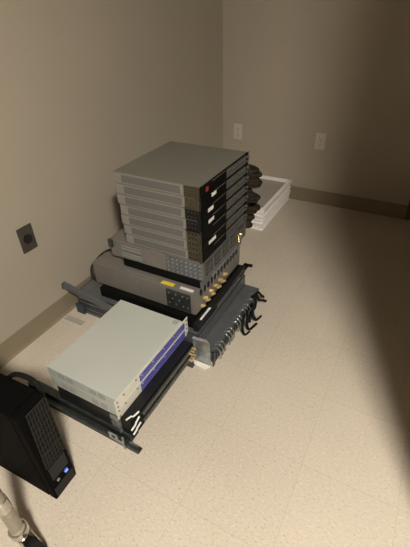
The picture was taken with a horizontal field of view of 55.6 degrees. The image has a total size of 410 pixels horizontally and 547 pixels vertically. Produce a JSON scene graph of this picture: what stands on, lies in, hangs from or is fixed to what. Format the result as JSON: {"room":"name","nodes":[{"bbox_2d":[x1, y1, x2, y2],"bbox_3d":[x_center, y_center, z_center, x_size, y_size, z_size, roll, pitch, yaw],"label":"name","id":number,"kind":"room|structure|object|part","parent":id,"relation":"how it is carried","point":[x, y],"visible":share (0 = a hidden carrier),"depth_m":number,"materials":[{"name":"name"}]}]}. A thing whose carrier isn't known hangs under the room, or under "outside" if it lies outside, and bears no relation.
{"room":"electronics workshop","nodes":[
{"label":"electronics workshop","id":0,"kind":"room"},
{"bbox_2d":[0,0,222,343],"bbox_3d":[-1.585,-0.051,0.080,0.100,2.700,7.200,16,39,24],"label":"wall","id":1,"kind":"structure","parent":0,"point":[89,88],"depth_m":1.82,"materials":[{"name":"beige paint"}]},
{"bbox_2d":[16,223,37,253],"bbox_3d":[-0.766,-0.150,1.679,0.011,0.117,0.076,16,39,24],"label":"receptacle","id":2,"kind":"object","parent":1,"relation":"attached to","point":[25,234],"visible":1,"depth_m":1.67,"materials":[{"name":"metal"}]},
{"bbox_2d":[23,234,31,243],"bbox_3d":[-0.764,-0.150,1.678,0.004,0.043,0.043,16,39,24],"label":"socket","id":3,"kind":"object","parent":2,"relation":"attached to","point":[27,238],"depth_m":1.67,"materials":[{"name":"black plastic"}]},
{"bbox_2d":[0,272,94,368],"bbox_3d":[-1.501,1.023,0.807,0.013,0.103,7.000,16,39,24],"label":"baseboard","id":4,"kind":"structure","parent":1,"relation":"attached to","point":[16,343],"depth_m":1.86,"materials":[{"name":"beige plastic"}]},
{"bbox_2d":[0,198,409,546],"bbox_3d":[0.696,1.720,-0.148,5.200,0.050,7.200,16,39,24],"label":"floor","id":5,"kind":"structure","parent":0,"point":[298,435],"depth_m":1.45,"materials":[{"name":"tile"}]},
{"bbox_2d":[0,489,44,546],"bbox_3d":[-0.513,0.519,0.939,0.098,0.720,0.052,16,39,24],"label":"cart leg","id":6,"kind":"object","parent":5,"relation":"on","point":[19,531],"visible":1,"depth_m":1.07,"materials":[{"name":"silver metal"}]},
{"bbox_2d":[7,372,66,450],"bbox_3d":[-0.598,0.440,1.291,0.328,0.452,0.063,22,41,29],"label":"cord","id":7,"kind":"object","parent":5,"relation":"on","point":[27,377],"visible":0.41,"depth_m":1.11,"materials":[{"name":"rubber"}]},
{"bbox_2d":[0,373,75,498],"bbox_3d":[-0.730,0.462,1.278,0.606,0.432,0.096,15,38,22],"label":"tower","id":8,"kind":"object","parent":5,"relation":"on","point":[32,447],"visible":1,"depth_m":1.13,"materials":[{"name":"black plastic"}]},
{"bbox_2d":[25,397,60,457],"bbox_3d":[-0.461,0.441,1.108,0.005,0.189,0.078,15,38,22],"label":"grille","id":9,"kind":"object","parent":8,"relation":"attached to","point":[42,434],"depth_m":1.10,"materials":[{"name":"grey"}]},
{"bbox_2d":[42,437,65,469],"bbox_3d":[-0.458,0.546,1.179,0.005,0.055,0.079,15,38,22],"label":"grille","id":10,"kind":"object","parent":8,"relation":"attached to","point":[55,451],"depth_m":1.18,"materials":[{"name":"grey"}]},
{"bbox_2d":[64,315,84,324],"bbox_3d":[-0.658,0.234,1.965,0.112,0.008,0.031,16,39,24],"label":"metal strip","id":11,"kind":"object","parent":5,"relation":"on","point":[69,318],"visible":1,"depth_m":1.96,"materials":[{"name":"grey metal"}]},
{"bbox_2d":[28,380,138,441],"bbox_3d":[-0.490,0.522,1.528,0.530,0.034,0.046,16,39,24],"label":"rail","id":12,"kind":"object","parent":5,"relation":"on","point":[51,393],"visible":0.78,"depth_m":1.50,"materials":[{"name":"metal"}]},
{"bbox_2d":[57,340,196,435],"bbox_3d":[-0.299,0.391,1.601,0.381,0.085,0.476,16,39,24],"label":"switch","id":13,"kind":"object","parent":12,"relation":"on","point":[146,398],"depth_m":1.47,"materials":[{"name":"black metal"}]},
{"bbox_2d":[50,325,187,419],"bbox_3d":[-0.331,0.326,1.585,0.331,0.052,0.484,16,39,24],"label":"chassis","id":14,"kind":"object","parent":13,"relation":"on","point":[140,387],"visible":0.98,"depth_m":1.44,"materials":[{"name":"white paint"}]},
{"bbox_2d":[47,300,187,410],"bbox_3d":[-0.332,0.286,1.557,0.331,0.046,0.484,16,39,24],"label":"switch","id":15,"kind":"object","parent":14,"relation":"on","point":[107,362],"visible":1,"depth_m":1.50,"materials":[{"name":"white paint"}]},
{"bbox_3d":[-0.191,0.327,1.492,0.003,0.044,0.484,16,39,24],"label":"panel","id":16,"kind":"part","parent":15,"relation":"part of","materials":[{"name":"beige metal"}]},
{"bbox_3d":[-0.190,0.367,1.521,0.003,0.050,0.484,16,39,24],"label":"panel","id":17,"kind":"part","parent":14,"relation":"part of","materials":[{"name":"beige metal"}]},
{"bbox_3d":[-0.299,0.410,1.614,0.381,0.039,0.476,16,39,24],"label":"network switch","id":18,"kind":"part","parent":13,"relation":"part of","materials":[{"name":"metal"}]},
{"bbox_3d":[-0.255,0.503,1.372,0.055,0.007,0.012,-26,42,-30],"label":"lever","id":19,"kind":"part","parent":13,"relation":"part of","materials":[{"name":"white plastic"}]},
{"bbox_3d":[-0.245,0.528,1.369,0.007,0.024,0.052,16,39,24],"label":"lever","id":20,"kind":"part","parent":13,"relation":"part of","materials":[{"name":"white plastic"}]},
{"bbox_3d":[-0.154,0.425,1.517,0.006,0.037,0.432,16,39,24],"label":"panel","id":21,"kind":"part","parent":13,"relation":"part of","materials":[{"name":"black plastic"}]},
{"bbox_3d":[-0.153,0.457,1.540,0.006,0.038,0.432,16,39,24],"label":"panel","id":22,"kind":"part","parent":13,"relation":"part of","materials":[{"name":"black plastic"}]},
{"bbox_2d":[46,397,142,453],"bbox_3d":[-0.507,0.546,1.506,0.630,0.020,0.027,16,39,24],"label":"rail","id":23,"kind":"object","parent":5,"relation":"on","point":[92,425],"visible":0.67,"depth_m":1.47,"materials":[{"name":"metal"}]},
{"bbox_2d":[108,431,125,448],"bbox_3d":[-0.315,0.592,1.390,0.070,0.070,0.005,17,40,25],"label":"tab","id":24,"kind":"object","parent":23,"relation":"attached to","point":[122,442],"visible":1,"depth_m":1.39,"materials":[{"name":"metal"}]},
{"bbox_2d":[75,284,258,361],"bbox_3d":[-0.179,0.137,2.022,0.812,0.076,0.529,16,39,24],"label":"panel","id":25,"kind":"object","parent":5,"relation":"on","point":[229,322],"visible":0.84,"depth_m":1.86,"materials":[{"name":"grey metal"}]},
{"bbox_2d":[77,274,244,342],"bbox_3d":[-0.218,0.077,2.009,0.702,0.066,0.511,16,39,24],"label":"panel","id":26,"kind":"object","parent":25,"relation":"on","point":[92,287],"visible":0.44,"depth_m":1.90,"materials":[{"name":"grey metal"}]},
{"bbox_2d":[61,281,112,310],"bbox_3d":[-0.542,0.128,1.881,0.368,0.106,0.020,15,39,22],"label":"rail","id":27,"kind":"object","parent":26,"relation":"attached to","point":[65,285],"visible":0.73,"depth_m":1.88,"materials":[{"name":"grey metal"}]},
{"bbox_2d":[100,263,252,331],"bbox_3d":[-0.130,0.024,1.978,0.580,0.052,0.563,16,39,24],"label":"shelf","id":28,"kind":"object","parent":26,"relation":"on","point":[196,322],"visible":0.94,"depth_m":1.80,"materials":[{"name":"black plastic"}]},
{"bbox_2d":[92,246,239,314],"bbox_3d":[-0.172,-0.051,1.939,0.589,0.117,0.465,16,39,24],"label":"server","id":29,"kind":"object","parent":28,"relation":"on","point":[110,269],"visible":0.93,"depth_m":1.78,"materials":[{"name":"grey metal"}]},
{"bbox_2d":[90,249,110,280],"bbox_3d":[-0.484,-0.041,1.956,0.195,0.167,0.056,-17,38,-20],"label":"cord","id":30,"kind":"object","parent":29,"relation":"attached to","point":[103,252],"visible":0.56,"depth_m":1.92,"materials":[{"name":"black rubber"}]},
{"bbox_2d":[123,240,240,288],"bbox_3d":[-0.096,-0.112,1.879,0.419,0.048,0.415,16,39,24],"label":"switch","id":31,"kind":"object","parent":29,"relation":"on","point":[183,279],"visible":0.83,"depth_m":1.74,"materials":[{"name":"black plastic"}]},
{"bbox_2d":[107,219,245,280],"bbox_3d":[-0.113,-0.172,1.847,0.506,0.088,0.453,16,39,24],"label":"router","id":32,"kind":"object","parent":31,"relation":"on","point":[118,243],"visible":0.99,"depth_m":1.70,"materials":[{"name":"grey metal"}]},
{"bbox_2d":[112,141,249,263],"bbox_3d":[-0.083,-0.311,1.684,0.450,0.326,0.540,16,39,24],"label":"server","id":33,"kind":"object","parent":32,"relation":"on","point":[178,168],"depth_m":1.58,"materials":[{"name":"grey metal"}]},
{"bbox_3d":[-0.225,-0.348,1.499,0.327,0.039,0.002,16,39,24],"label":"frame","id":34,"kind":"part","parent":33,"relation":"part of","materials":[{"name":"grey metal"}]},
{"bbox_3d":[-0.219,-0.309,1.524,0.325,0.039,0.002,16,39,24],"label":"frame","id":35,"kind":"part","parent":33,"relation":"part of","materials":[{"name":"grey metal"}]},
{"bbox_3d":[-0.222,-0.272,1.553,0.321,0.039,0.002,16,39,24],"label":"frame","id":36,"kind":"part","parent":33,"relation":"part of","materials":[{"name":"grey metal"}]},
{"bbox_3d":[-0.212,-0.344,1.495,0.275,0.030,0.001,16,39,24],"label":"vent panel","id":37,"kind":"part","parent":33,"relation":"part of","materials":[{"name":"grey metal"}]},
{"bbox_3d":[-0.214,-0.232,1.577,0.320,0.039,0.002,16,39,24],"label":"frame","id":38,"kind":"part","parent":33,"relation":"part of","materials":[{"name":"grey metal"}]},
{"bbox_3d":[-0.209,-0.268,1.548,0.269,0.030,0.001,16,39,24],"label":"vent panel","id":39,"kind":"part","parent":33,"relation":"part of","materials":[{"name":"grey metal"}]},
{"bbox_3d":[-0.206,-0.305,1.520,0.273,0.030,0.001,16,39,24],"label":"vent panel","id":40,"kind":"part","parent":33,"relation":"part of","materials":[{"name":"grey metal"}]},
{"bbox_3d":[-0.217,-0.195,1.606,0.318,0.039,0.002,16,39,24],"label":"frame","id":41,"kind":"part","parent":33,"relation":"part of","materials":[{"name":"grey metal"}]},
{"bbox_3d":[-0.212,-0.156,1.631,0.315,0.039,0.002,16,39,24],"label":"frame","id":42,"kind":"part","parent":33,"relation":"part of","materials":[{"name":"grey metal"}]},
{"bbox_3d":[-0.202,-0.228,1.573,0.268,0.030,0.001,16,39,24],"label":"vent panel","id":43,"kind":"part","parent":33,"relation":"part of","materials":[{"name":"grey metal"}]},
{"bbox_3d":[-0.204,-0.191,1.601,0.266,0.030,0.001,16,39,24],"label":"vent panel","id":44,"kind":"part","parent":33,"relation":"part of","materials":[{"name":"grey metal"}]},
{"bbox_3d":[-0.208,-0.117,1.657,0.316,0.039,0.002,16,39,24],"label":"frame","id":45,"kind":"part","parent":33,"relation":"part of","materials":[{"name":"grey metal"}]},
{"bbox_3d":[-0.200,-0.152,1.627,0.263,0.030,0.001,16,39,24],"label":"vent panel","id":46,"kind":"part","parent":33,"relation":"part of","materials":[{"name":"grey metal"}]},
{"bbox_3d":[-0.196,-0.113,1.652,0.264,0.030,0.001,16,39,24],"label":"vent panel","id":47,"kind":"part","parent":33,"relation":"part of","materials":[{"name":"grey metal"}]},
{"bbox_3d":[-0.081,-0.413,1.665,0.407,0.046,0.458,16,39,24],"label":"network switch","id":48,"kind":"part","parent":33,"relation":"part of","materials":[{"name":"grey metal"}]},
{"bbox_3d":[-0.080,-0.375,1.693,0.409,0.046,0.458,16,39,24],"label":"network switch","id":49,"kind":"part","parent":33,"relation":"part of","materials":[{"name":"grey metal"}]},
{"bbox_3d":[-0.076,-0.298,1.746,0.405,0.046,0.458,16,39,24],"label":"network switch","id":50,"kind":"part","parent":33,"relation":"part of","materials":[{"name":"grey metal"}]},
{"bbox_3d":[-0.076,-0.336,1.718,0.402,0.046,0.458,16,39,24],"label":"network switch","id":51,"kind":"part","parent":33,"relation":"part of","materials":[{"name":"grey metal"}]},
{"bbox_3d":[-0.072,-0.260,1.772,0.400,0.046,0.458,16,39,24],"label":"network switch","id":52,"kind":"part","parent":33,"relation":"part of","materials":[{"name":"grey metal"}]},
{"bbox_3d":[-0.070,-0.221,1.798,0.397,0.046,0.458,16,39,24],"label":"network switch","id":53,"kind":"part","parent":33,"relation":"part of","materials":[{"name":"grey metal"}]},
{"bbox_3d":[0.093,-0.173,1.723,0.006,0.044,0.430,16,39,24],"label":"panel","id":54,"kind":"part","parent":33,"relation":"part of","materials":[{"name":"black plastic"}]},
{"bbox_3d":[0.092,-0.212,1.696,0.006,0.044,0.430,16,39,24],"label":"panel","id":55,"kind":"part","parent":33,"relation":"part of","materials":[{"name":"black plastic"}]},
{"bbox_3d":[0.090,-0.250,1.669,0.006,0.044,0.430,16,39,24],"label":"panel","id":56,"kind":"part","parent":33,"relation":"part of","materials":[{"name":"black plastic"}]},
{"bbox_3d":[0.089,-0.288,1.642,0.006,0.044,0.430,16,39,24],"label":"panel","id":57,"kind":"part","parent":33,"relation":"part of","materials":[{"name":"black plastic"}]},
{"bbox_3d":[0.088,-0.326,1.615,0.006,0.044,0.430,16,39,24],"label":"panel","id":58,"kind":"part","parent":33,"relation":"part of","materials":[{"name":"black plastic"}]},
{"bbox_3d":[0.087,-0.364,1.588,0.006,0.044,0.430,16,39,24],"label":"panel","id":59,"kind":"part","parent":33,"relation":"part of","materials":[{"name":"black plastic"}]},
{"bbox_3d":[0.085,-0.402,1.561,0.006,0.044,0.430,16,39,24],"label":"panel","id":60,"kind":"part","parent":33,"relation":"part of","materials":[{"name":"black plastic"}]},
{"bbox_2d":[246,188,260,204],"bbox_3d":[0.172,-0.383,1.874,0.203,0.089,0.077,16,39,24],"label":"cable bundle","id":61,"kind":"object","parent":33,"relation":"attached to","point":[253,197],"visible":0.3,"depth_m":1.83,"materials":[{"name":"black plastic"}]},
{"bbox_2d":[247,164,262,187],"bbox_3d":[0.186,-0.461,1.825,0.180,0.091,0.098,16,39,24],"label":"cable bundle","id":62,"kind":"object","parent":33,"relation":"attached to","point":[254,173],"visible":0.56,"depth_m":1.78,"materials":[{"name":"black plastic"}]},
{"bbox_3d":[0.096,-0.116,1.758,0.006,0.084,0.435,16,39,24],"label":"panel","id":63,"kind":"part","parent":32,"relation":"part of","materials":[{"name":"grey metal"}]},
{"bbox_3d":[0.081,-0.057,1.802,0.007,0.034,0.415,16,39,24],"label":"panel","id":64,"kind":"part","parent":31,"relation":"part of","materials":[{"name":"grey metal"}]},
{"bbox_3d":[0.067,0.016,1.833,0.006,0.112,0.458,16,39,24],"label":"panel","id":65,"kind":"part","parent":29,"relation":"part of","materials":[{"name":"grey metal"}]},
{"bbox_3d":[0.079,0.104,1.857,0.026,0.042,0.505,16,39,24],"label":"panel","id":66,"kind":"part","parent":28,"relation":"part of","materials":[{"name":"black metal"}]},
{"bbox_3d":[0.224,-0.038,2.052,0.048,0.028,0.058,16,39,24],"label":"knob","id":67,"kind":"part","parent":28,"relation":"part of","materials":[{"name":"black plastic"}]},
{"bbox_2d":[241,314,249,335],"bbox_3d":[0.186,0.245,1.862,0.044,0.059,0.100,-9,36,-10],"label":"strap","id":68,"kind":"object","parent":25,"relation":"attached to","point":[243,316],"visible":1,"depth_m":1.84,"materials":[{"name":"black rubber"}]},
{"bbox_2d":[246,309,257,329],"bbox_3d":[0.227,0.220,1.881,0.059,0.071,0.111,2,35,5],"label":"strap","id":69,"kind":"object","parent":25,"relation":"attached to","point":[247,312],"visible":1,"depth_m":1.86,"materials":[{"name":"black rubber"}]},
{"bbox_2d":[248,295,256,322],"bbox_3d":[0.236,0.172,1.918,0.034,0.100,0.112,7,36,12],"label":"strap","id":70,"kind":"object","parent":25,"relation":"attached to","point":[252,296],"visible":0.84,"depth_m":1.92,"materials":[{"name":"black rubber"}]},
{"bbox_2d":[248,303,261,320],"bbox_3d":[0.236,0.190,1.920,0.076,0.075,0.058,22,42,30],"label":"strap","id":71,"kind":"object","parent":25,"relation":"attached to","point":[252,305],"visible":0.99,"depth_m":1.91,"materials":[{"name":"black rubber"}]},
{"bbox_2d":[253,293,266,301],"bbox_3d":[0.286,0.126,1.986,0.086,0.098,0.039,-12,36,-14],"label":"strap","id":72,"kind":"object","parent":25,"relation":"attached to","point":[256,294],"visible":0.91,"depth_m":1.97,"materials":[{"name":"black rubber"}]},
{"bbox_2d":[187,362,194,367],"bbox_3d":[-0.255,0.331,1.787,0.470,0.034,0.031,16,39,24],"label":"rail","id":73,"kind":"object","parent":5,"relation":"on","point":[190,364],"visible":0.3,"depth_m":1.69,"materials":[{"name":"metal"}]},
{"bbox_2d":[194,360,209,369],"bbox_3d":[-0.018,0.402,1.701,0.081,0.006,0.026,16,39,24],"label":"paper scrap","id":74,"kind":"object","parent":5,"relation":"on","point":[197,363],"visible":1,"depth_m":1.70,"materials":[{"name":"white paper"}]},
{"bbox_2d":[192,336,214,366],"bbox_3d":[-0.009,0.337,1.687,0.110,0.127,0.022,16,39,24],"label":"metal bracket","id":75,"kind":"object","parent":5,"relation":"on","point":[202,346],"visible":0.93,"depth_m":1.68,"materials":[{"name":"metal"}]},
{"bbox_2d":[250,198,288,230],"bbox_3d":[0.270,-0.517,2.977,0.583,0.015,0.583,16,39,24],"label":"framed panel","id":76,"kind":"object","parent":5,"relation":"on","point":[281,206],"visible":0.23,"depth_m":2.75,"materials":[{"name":"white plastic"}]},
{"bbox_2d":[253,196,288,227],"bbox_3d":[0.270,-0.536,2.976,0.583,0.015,0.583,16,39,24],"label":"framed panel","id":77,"kind":"object","parent":76,"relation":"on","point":[288,196],"visible":0.16,"depth_m":2.76,"materials":[{"name":"white plastic"}]},
{"bbox_3d":[0.269,-0.548,2.967,0.586,0.015,0.586,16,39,24],"label":"framed panel","id":78,"kind":"object","parent":77,"relation":"on","visible":0},
{"bbox_2d":[251,192,289,224],"bbox_3d":[0.270,-0.554,2.947,0.586,0.015,0.586,16,39,24],"label":"framed panel","id":79,"kind":"object","parent":78,"relation":"on","point":[252,221],"visible":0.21,"depth_m":2.68,"materials":[{"name":"white plastic"}]},
{"bbox_2d":[253,189,290,221],"bbox_3d":[0.278,-0.576,2.951,0.586,0.015,0.586,16,39,24],"label":"framed panel","id":80,"kind":"object","parent":79,"relation":"on","point":[286,194],"visible":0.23,"depth_m":2.77,"materials":[{"name":"white plastic"}]},
{"bbox_2d":[255,190,288,219],"bbox_3d":[0.272,-0.588,2.940,0.586,0.015,0.586,16,39,24],"label":"framed panel","id":81,"kind":"object","parent":80,"relation":"on","point":[288,190],"visible":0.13,"depth_m":2.64,"materials":[{"name":"white plastic"}]},
{"bbox_2d":[254,186,290,217],"bbox_3d":[0.275,-0.596,2.924,0.586,0.015,0.586,16,39,24],"label":"framed panel","id":82,"kind":"object","parent":81,"relation":"on","point":[289,187],"visible":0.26,"depth_m":2.72,"materials":[{"name":"white plastic"}]},
{"bbox_3d":[0.270,-0.617,2.927,0.584,0.015,0.584,16,39,24],"label":"framed panel","id":83,"kind":"object","parent":82,"relation":"on","visible":0},
{"bbox_2d":[252,175,291,213],"bbox_3d":[0.275,-0.632,2.903,0.582,0.036,0.582,16,39,24],"label":"framed panel","id":84,"kind":"object","parent":83,"relation":"on","point":[271,189],"visible":0.37,"depth_m":2.88,"materials":[{"name":"white plastic"}]},
{"bbox_3d":[0.275,-0.623,2.910,0.538,0.007,0.538,16,39,24],"label":"panel","id":85,"kind":"part","parent":84,"relation":"part of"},
{"bbox_2d":[246,203,260,227],"bbox_3d":[0.178,-0.300,1.938,0.202,0.130,0.088,16,39,24],"label":"cable bundle","id":86,"kind":"object","parent":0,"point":[252,209],"visible":0.24,"depth_m":1.89,"materials":[{"name":"black rubber"}]},
{"bbox_2d":[223,0,409,204],"bbox_3d":[2.341,-1.244,1.584,5.000,2.700,0.100,16,39,24],"label":"wall","id":87,"kind":"structure","parent":0,"point":[294,71],"depth_m":2.60,"materials":[{"name":"beige paint"}]},
{"bbox_2d":[234,123,241,139],"bbox_3d":[0.255,-1.096,3.004,0.070,0.114,0.010,16,39,24],"label":"wall outlet","id":88,"kind":"object","parent":87,"relation":"attached to","point":[237,127],"visible":1,"depth_m":3.00,"materials":[{"name":"beige plastic"}]},
{"bbox_2d":[314,133,325,149],"bbox_3d":[0.815,-0.934,2.749,0.070,0.114,0.010,16,39,24],"label":"wall outlet","id":89,"kind":"object","parent":87,"relation":"attached to","point":[320,140],"visible":1,"depth_m":2.75,"materials":[{"name":"beige plastic"}]},
{"bbox_2d":[288,185,407,218],"bbox_3d":[0.778,-0.610,3.009,1.430,0.103,0.013,16,39,24],"label":"baseboard","id":90,"kind":"structure","parent":87,"relation":"attached to","point":[383,208],"depth_m":2.88,"materials":[{"name":"beige plastic"}]},
{"bbox_2d":[404,201,409,219],"bbox_3d":[1.562,-1.235,2.101,0.360,2.130,0.112,16,39,24],"label":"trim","id":91,"kind":"structure","parent":87,"relation":"attached to","point":[407,215],"depth_m":2.71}
]}

